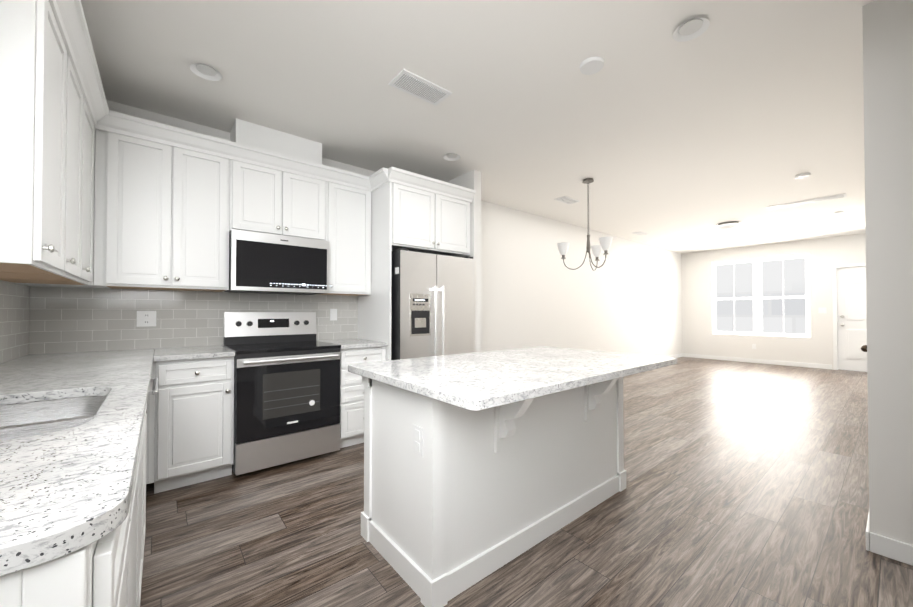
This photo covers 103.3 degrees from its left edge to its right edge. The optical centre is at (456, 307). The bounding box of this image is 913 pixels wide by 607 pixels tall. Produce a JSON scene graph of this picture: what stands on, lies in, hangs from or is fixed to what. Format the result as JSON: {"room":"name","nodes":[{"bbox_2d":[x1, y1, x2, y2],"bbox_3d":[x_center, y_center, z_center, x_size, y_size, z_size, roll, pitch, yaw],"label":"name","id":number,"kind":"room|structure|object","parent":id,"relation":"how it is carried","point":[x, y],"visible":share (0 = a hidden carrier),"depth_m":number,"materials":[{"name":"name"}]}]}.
{"room":"kitchen","nodes":[
{"label":"kitchen","id":0,"kind":"room"},
{"bbox_2d":[51,100,681,356],"bbox_3d":[1.547,-0.108,6.109,11.800,2.760,0.150,1,-1,-39],"label":"wall","id":1,"kind":"structure","parent":0,"point":[626,297],"depth_m":6.30,"materials":[{"name":"white paint"}]},
{"bbox_2d":[18,110,475,360],"bbox_3d":[-1.323,-0.025,3.166,3.331,2.520,0.771,1,-1,-39],"label":"upper cabinets","id":2,"kind":"object","parent":1,"relation":"attached to","point":[173,207],"visible":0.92,"depth_m":2.88,"materials":[{"name":"white paint"}]},
{"bbox_2d":[230,118,321,163],"bbox_3d":[-1.610,-1.404,3.247,0.690,0.236,0.309,1,-1,-39],"label":"chase","id":3,"kind":"object","parent":1,"relation":"attached to","point":[243,132],"visible":0.5,"depth_m":3.10,"materials":[{"name":"white paint"}]},
{"bbox_2d":[224,229,328,294],"bbox_3d":[-1.566,-0.364,3.202,0.786,0.474,0.415,1,-1,-39],"label":"microwave","id":4,"kind":"object","parent":1,"relation":"attached to","point":[263,263],"visible":0.98,"depth_m":3.01,"materials":[{"name":"grey"}]},
{"bbox_2d":[664,353,682,357],"bbox_3d":[2.933,1.236,7.119,8.054,0.094,0.012,1,-1,-39],"label":"baseboard","id":5,"kind":"structure","parent":1,"relation":"attached to","point":[677,355],"depth_m":9.39,"materials":[{"name":"white paint"}]},
{"bbox_2d":[448,170,481,351],"bbox_3d":[0.001,-0.130,4.271,0.110,2.760,0.740,1,-1,-39],"label":"wall","id":6,"kind":"structure","parent":0,"point":[471,180],"depth_m":3.99,"materials":[{"name":"white paint"}]},
{"bbox_2d":[81,0,874,253],"bbox_3d":[3.113,-1.561,4.210,11.800,0.100,5.100,1,-1,-39],"label":"ceiling","id":7,"kind":"structure","parent":0,"point":[744,113],"depth_m":2.60,"materials":[{"name":"white paint"}]},
{"bbox_2d":[190,63,221,80],"bbox_3d":[-1.611,-1.524,2.325,0.170,0.020,0.170,1,-1,-39],"label":"recessed light","id":8,"kind":"object","parent":7,"relation":"in","point":[205,71],"visible":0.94,"depth_m":2.34,"materials":[{"name":"white paint"}]},
{"bbox_2d":[388,69,451,105],"bbox_3d":[-0.247,-1.525,2.522,0.400,0.012,0.200,1,-1,-39],"label":"ceiling vent","id":9,"kind":"object","parent":7,"relation":"in","point":[411,83],"visible":1,"depth_m":2.50,"materials":[{"name":"white metal"}]},
{"bbox_2d":[443,153,459,160],"bbox_3d":[-0.046,-1.508,3.603,0.170,0.020,0.170,1,-1,-39],"label":"recessed light","id":10,"kind":"object","parent":7,"relation":"in","point":[451,157],"visible":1,"depth_m":3.62,"materials":[{"name":"white paint"}]},
{"bbox_2d":[554,196,579,204],"bbox_3d":[1.549,-1.494,5.049,0.360,0.012,0.180,1,-1,-39],"label":"ceiling vent","id":11,"kind":"object","parent":7,"relation":"in","point":[567,200],"visible":1,"depth_m":5.02,"materials":[{"name":"white paint"}]},
{"bbox_2d":[557,178,612,270],"bbox_3d":[1.609,-0.979,4.271,0.610,1.063,0.634,1,-1,-39],"label":"pendant chandelier","id":12,"kind":"object","parent":7,"relation":"hanging from","point":[605,243],"visible":1,"depth_m":4.26,"materials":[{"name":"silver metal"}]},
{"bbox_2d":[580,56,603,74],"bbox_3d":[0.855,-1.523,2.279,0.148,0.022,0.148,1,-1,-39],"label":"smoke detector","id":13,"kind":"object","parent":7,"relation":"attached to","point":[591,65],"visible":0.96,"depth_m":2.26,"materials":[{"name":"white plastic"}]},
{"bbox_2d":[633,231,648,235],"bbox_3d":[3.660,-1.468,7.174,0.360,0.012,0.180,1,-1,-39],"label":"recessed light","id":14,"kind":"object","parent":7,"relation":"in","point":[640,233],"visible":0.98,"depth_m":7.14,"materials":[{"name":"white paint"}]},
{"bbox_2d":[673,18,709,41],"bbox_3d":[1.282,-1.528,1.977,0.170,0.020,0.170,1,-1,-39],"label":"recessed light","id":15,"kind":"object","parent":7,"relation":"in","point":[691,29],"visible":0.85,"depth_m":1.99,"materials":[{"name":"white paint"}]},
{"bbox_2d":[717,221,740,230],"bbox_3d":[4.802,-1.441,6.377,0.340,0.192,0.340,1,-1,-39],"label":"flush ceiling light","id":16,"kind":"object","parent":7,"relation":"attached to","point":[728,226],"visible":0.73,"depth_m":6.29,"materials":[{"name":"silver metal"}]},
{"bbox_2d":[795,173,810,178],"bbox_3d":[3.942,-1.497,4.111,0.129,0.030,0.129,1,-1,-39],"label":"smoke detector","id":17,"kind":"object","parent":7,"relation":"attached to","point":[802,176],"visible":1,"depth_m":4.08,"materials":[{"name":"white plastic"}]},
{"bbox_2d":[767,193,846,209],"bbox_3d":[4.947,-1.493,5.126,0.220,0.012,0.800,1,-1,-39],"label":"ceiling vent","id":18,"kind":"object","parent":7,"relation":"in","point":[843,195],"visible":0.98,"depth_m":5.07,"materials":[{"name":"white paint"}]},
{"bbox_2d":[140,357,912,606],"bbox_3d":[3.113,1.298,4.175,11.800,0.100,5.100,1,-1,-39],"label":"floor","id":19,"kind":"structure","parent":0,"point":[747,484],"depth_m":2.02,"materials":[{"name":"brown wood"}]},
{"bbox_2d":[0,403,146,606],"bbox_3d":[-1.461,0.772,1.194,0.635,0.879,2.316,1,-1,-39],"label":"base cabinet","id":20,"kind":"object","parent":19,"relation":"on","point":[106,570],"visible":0.42,"depth_m":0.52,"materials":[{"name":"white paint"}]},
{"bbox_2d":[0,348,154,575],"bbox_3d":[-1.660,0.318,1.455,0.649,0.034,2.989,1,-1,-39],"label":"countertop","id":21,"kind":"structure","parent":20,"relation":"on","point":[65,492],"depth_m":0.70,"materials":[{"name":"stone"}]},
{"bbox_2d":[0,396,106,440],"bbox_3d":[-1.285,0.437,1.001,0.498,0.210,0.745,1,-1,-39],"label":"sink","id":22,"kind":"object","parent":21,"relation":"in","point":[25,420],"visible":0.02,"depth_m":1.26,"materials":[{"name":"metal"}]},
{"bbox_2d":[146,377,157,516],"bbox_3d":[-1.950,0.731,1.849,0.646,0.771,0.600,1,-1,-39],"label":"dishwasher","id":23,"kind":"object","parent":20,"relation":"in","point":[154,391],"visible":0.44,"depth_m":1.99,"materials":[{"name":"grey metal"}]},
{"bbox_2d":[149,346,385,493],"bbox_3d":[-1.743,0.793,2.869,2.317,0.879,0.685,1,-1,-39],"label":"base cabinets","id":24,"kind":"object","parent":19,"relation":"on","point":[191,426],"visible":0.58,"depth_m":2.48,"materials":[{"name":"white paint"}]},
{"bbox_2d":[153,338,387,361],"bbox_3d":[-1.493,0.338,3.082,1.667,0.034,0.679,1,-1,-39],"label":"countertop","id":25,"kind":"structure","parent":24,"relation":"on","point":[185,353],"depth_m":2.65,"materials":[{"name":"stone"}]},
{"bbox_2d":[223,312,340,474],"bbox_3d":[-1.470,0.637,3.046,0.762,1.194,0.736,1,-1,-39],"label":"range","id":26,"kind":"object","parent":19,"relation":"on","point":[286,387],"visible":0.98,"depth_m":2.83,"materials":[{"name":"grey metal"}]},
{"bbox_2d":[391,248,473,359],"bbox_3d":[-0.387,0.351,3.853,0.914,1.787,0.828,1,-1,-39],"label":"fridge","id":27,"kind":"object","parent":19,"relation":"on","point":[432,304],"visible":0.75,"depth_m":3.49,"materials":[{"name":"silver metal"}]},
{"bbox_2d":[361,376,625,606],"bbox_3d":[0.373,0.784,2.137,1.618,0.879,0.825,1,-1,-39],"label":"kitchen island","id":28,"kind":"object","parent":19,"relation":"on","point":[458,500],"visible":0.71,"depth_m":1.72,"materials":[{"name":"white paint"}]},
{"bbox_2d":[348,346,676,410],"bbox_3d":[0.386,0.326,2.080,1.690,0.034,1.030,1,-1,-39],"label":"island countertop","id":29,"kind":"structure","parent":28,"relation":"on","point":[475,381],"depth_m":1.72,"materials":[{"name":"stone"}]},
{"bbox_2d":[862,0,912,544],"bbox_3d":[5.076,-0.140,3.489,6.750,2.760,1.227,1,-1,-39],"label":"wall block","id":30,"kind":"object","parent":19,"relation":"on","point":[888,80],"visible":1,"depth_m":1.77,"materials":[{"name":"white paint"}]},
{"bbox_2d":[866,512,869,528],"bbox_3d":[2.407,1.175,2.090,0.833,0.094,0.017,1,-1,-39],"label":"baseboard","id":31,"kind":"structure","parent":30,"relation":"attached to","point":[868,524],"depth_m":1.88,"materials":[{"name":"white paint"}]},
{"bbox_2d":[866,528,912,565],"bbox_3d":[2.453,1.166,1.339,0.012,0.094,1.239,1,-1,-39],"label":"baseboard","id":32,"kind":"structure","parent":30,"relation":"attached to","point":[897,550],"depth_m":1.76,"materials":[{"name":"white paint"}]},
{"bbox_3d":[3.153,0.181,2.717,1.060,2.100,0.015,1,-1,-39],"label":"block","id":33,"kind":"object","parent":30,"relation":"attached to","visible":0},
{"bbox_2d":[861,345,866,351],"bbox_3d":[3.109,0.311,2.723,0.069,0.066,0.083,1,-1,-39],"label":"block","id":34,"kind":"object","parent":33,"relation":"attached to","point":[863,348],"visible":0.46,"depth_m":2.72,"materials":[{"name":"brown metal"}]},
{"bbox_2d":[681,233,865,369],"bbox_3d":[7.671,-0.087,7.820,0.150,2.760,4.950,1,-1,-39],"label":"wall","id":35,"kind":"structure","parent":0,"point":[701,338],"depth_m":8.25,"materials":[{"name":"white paint"}]},
{"bbox_2d":[683,353,831,368],"bbox_3d":[6.929,1.254,8.583,0.012,0.094,2.776,1,-1,-39],"label":"baseboard","id":36,"kind":"structure","parent":35,"relation":"attached to","point":[800,364],"depth_m":8.38,"materials":[{"name":"white paint"}]},
{"bbox_2d":[712,254,810,337],"bbox_3d":[7.087,-0.244,8.506,0.109,1.829,1.801,1,-1,-39],"label":"window","id":37,"kind":"structure","parent":35,"relation":"in","point":[768,296],"depth_m":8.45,"materials":[{"name":"white glass"}]},
{"bbox_2d":[818,308,826,312],"bbox_3d":[7.726,0.060,7.624,0.009,0.120,0.120,1,-1,-39],"label":"light switch","id":38,"kind":"object","parent":35,"relation":"attached to","point":[821,310],"visible":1,"depth_m":7.62,"materials":[{"name":"white plastic"}]},
{"bbox_2d":[832,263,866,371],"bbox_3d":[8.214,0.200,7.111,0.182,2.168,1.106,1,-1,-39],"label":"door","id":39,"kind":"structure","parent":35,"relation":"in","point":[849,312],"depth_m":7.34,"materials":[{"name":"white paint"}]},
{"bbox_3d":[-1.350,-0.177,0.449,0.150,2.760,4.950,1,-1,-39],"label":"wall","id":40,"kind":"structure","parent":0,"visible":0},
{"bbox_2d":[0,280,35,363],"bbox_3d":[-1.873,0.069,1.212,0.008,0.457,3.099,1,-1,-39],"label":"backsplash","id":41,"kind":"structure","parent":40,"relation":"attached to","point":[15,298],"depth_m":2.17,"materials":[{"name":"tile"}]},
{"bbox_2d":[0,0,108,284],"bbox_3d":[-2.036,-0.727,1.740,0.411,1.151,1.412,1,-1,-39],"label":"upper cabinet","id":42,"kind":"object","parent":40,"relation":"attached to","point":[54,108],"visible":1,"depth_m":1.44,"materials":[{"name":"white paint"}]},
{"bbox_2d":[32,286,357,353],"bbox_3d":[-1.946,0.093,3.150,2.288,0.457,0.007,1,-1,-39],"label":"backsplash","id":43,"kind":"structure","parent":40,"relation":"attached to","point":[41,319],"depth_m":2.80,"materials":[{"name":"tile"}]},
{"bbox_2d":[137,311,155,326],"bbox_3d":[-2.385,0.086,2.779,0.115,0.120,0.009,1,-1,-39],"label":"outlet","id":44,"kind":"object","parent":43,"relation":"attached to","point":[146,318],"depth_m":2.78,"materials":[{"name":"white plastic"}]},
{"bbox_2d":[330,309,336,320],"bbox_3d":[-1.258,0.073,3.700,0.070,0.120,0.008,1,-1,-39],"label":"outlet","id":45,"kind":"object","parent":43,"relation":"attached to","point":[333,312],"depth_m":3.69,"materials":[{"name":"white plastic"}]}
]}

